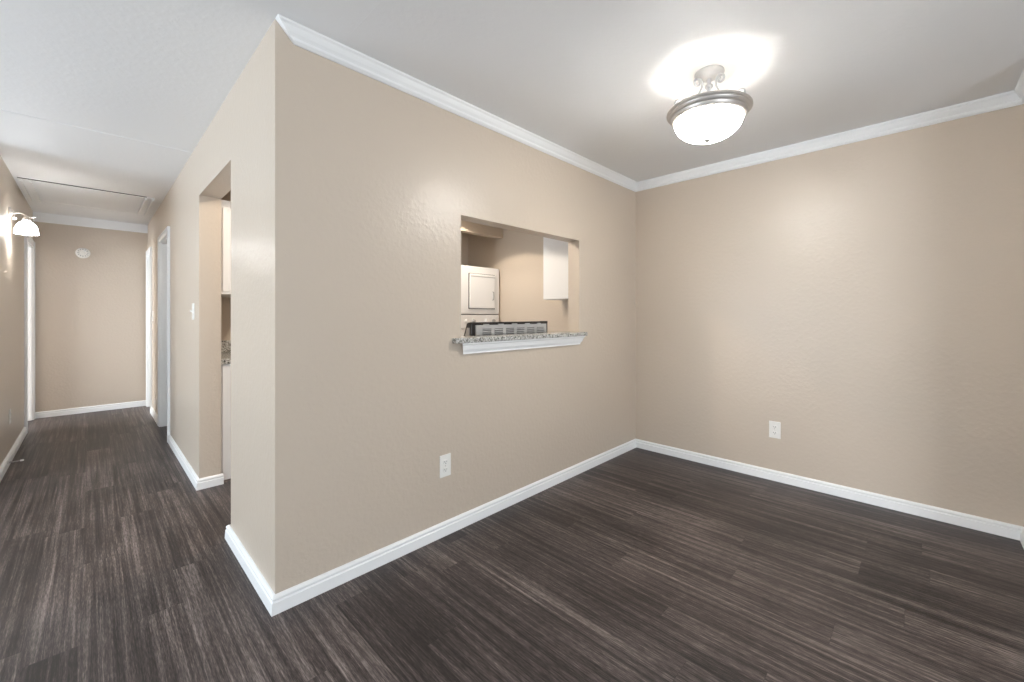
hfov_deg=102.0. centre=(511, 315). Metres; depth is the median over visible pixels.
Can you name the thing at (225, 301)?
wall
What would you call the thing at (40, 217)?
trim
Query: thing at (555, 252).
upper cabinet
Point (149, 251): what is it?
door frame
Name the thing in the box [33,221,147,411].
wall
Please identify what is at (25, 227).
wall sconce
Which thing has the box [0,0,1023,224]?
ceiling
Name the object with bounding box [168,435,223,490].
baseboard
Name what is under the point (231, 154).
wall
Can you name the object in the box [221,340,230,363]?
countertop
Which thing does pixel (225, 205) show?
upper cabinet
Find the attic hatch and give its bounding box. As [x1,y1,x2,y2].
[17,177,153,215]
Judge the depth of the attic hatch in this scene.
4.31 m
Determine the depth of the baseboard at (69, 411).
5.27 m
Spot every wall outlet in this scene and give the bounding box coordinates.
[440,453,450,477]
[769,421,780,438]
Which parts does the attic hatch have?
trim, panel, trim, trim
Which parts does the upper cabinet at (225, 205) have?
light rail, crown, panel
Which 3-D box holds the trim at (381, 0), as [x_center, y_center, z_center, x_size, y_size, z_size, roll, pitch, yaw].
[0.039,-1.233,1.083,2.276,0.001,0.005,0,0,45]
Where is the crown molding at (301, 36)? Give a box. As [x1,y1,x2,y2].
[275,14,1023,191]
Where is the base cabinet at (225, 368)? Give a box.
[221,364,230,479]
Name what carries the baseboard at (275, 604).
attached to the wall at (372, 183)
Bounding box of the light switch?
[190,303,193,319]
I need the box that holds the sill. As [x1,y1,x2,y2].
[452,332,586,343]
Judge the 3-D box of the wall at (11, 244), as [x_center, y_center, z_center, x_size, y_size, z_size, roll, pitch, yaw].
[-4.737,0.001,3.888,2.885,2.468,0.130,0,0,45]
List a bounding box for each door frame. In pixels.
[24,235,34,432]
[146,247,151,410]
[158,226,169,441]
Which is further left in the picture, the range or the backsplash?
the backsplash
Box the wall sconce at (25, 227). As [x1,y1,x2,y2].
[8,206,38,235]
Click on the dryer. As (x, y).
(479, 285)
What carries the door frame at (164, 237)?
attached to the wall at (231, 154)
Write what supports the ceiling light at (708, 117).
attached to the ceiling
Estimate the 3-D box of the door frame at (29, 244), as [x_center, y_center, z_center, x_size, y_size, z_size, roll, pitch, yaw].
[-5.418,0.185,4.575,0.860,2.100,0.152,0,0,45]
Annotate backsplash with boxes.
[221,340,230,351]
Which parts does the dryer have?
control panel, dryer door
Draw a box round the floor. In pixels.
[0,406,1023,681]
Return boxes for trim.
[0,110,191,152]
[33,212,147,232]
[342,0,382,43]
[463,336,584,353]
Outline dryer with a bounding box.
[461,265,498,335]
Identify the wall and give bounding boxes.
[0,155,32,465]
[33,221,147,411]
[148,31,267,582]
[221,190,467,340]
[268,19,634,593]
[468,104,1023,526]
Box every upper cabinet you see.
[221,200,230,297]
[543,237,567,299]
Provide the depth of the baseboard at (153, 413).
4.92 m
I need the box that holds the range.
[464,321,547,335]
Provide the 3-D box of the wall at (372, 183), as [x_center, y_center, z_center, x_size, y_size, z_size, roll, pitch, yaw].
[0.051,0.001,2.848,0.106,2.468,3.055,0,0,45]
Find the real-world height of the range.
1.191 m
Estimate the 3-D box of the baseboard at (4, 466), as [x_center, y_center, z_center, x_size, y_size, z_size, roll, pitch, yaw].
[-4.363,1.198,3.623,1.980,0.075,0.019,0,0,45]
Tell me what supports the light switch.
attached to the wall at (231, 154)
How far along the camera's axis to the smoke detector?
5.22 m
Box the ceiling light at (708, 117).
[666,65,752,143]
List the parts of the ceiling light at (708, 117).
arm, stem, lamp shade, arm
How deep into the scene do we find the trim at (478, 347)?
2.73 m
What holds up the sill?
attached to the wall at (372, 183)
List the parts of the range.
plate, trim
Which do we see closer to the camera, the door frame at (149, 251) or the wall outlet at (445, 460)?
the wall outlet at (445, 460)
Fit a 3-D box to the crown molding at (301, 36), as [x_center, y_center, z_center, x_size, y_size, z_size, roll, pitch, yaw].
[0.913,-1.196,1.997,2.316,0.075,3.055,0,0,45]
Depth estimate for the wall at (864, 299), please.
2.81 m
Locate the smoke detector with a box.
[75,248,89,257]
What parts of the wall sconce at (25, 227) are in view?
lamp shade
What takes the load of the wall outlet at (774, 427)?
attached to the wall at (864, 299)
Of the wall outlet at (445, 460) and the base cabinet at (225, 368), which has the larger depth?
the base cabinet at (225, 368)
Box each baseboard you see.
[0,427,26,481]
[35,400,145,418]
[150,407,157,424]
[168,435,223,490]
[225,439,1023,616]
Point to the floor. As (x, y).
(639, 565)
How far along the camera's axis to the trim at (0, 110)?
2.76 m
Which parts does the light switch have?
plate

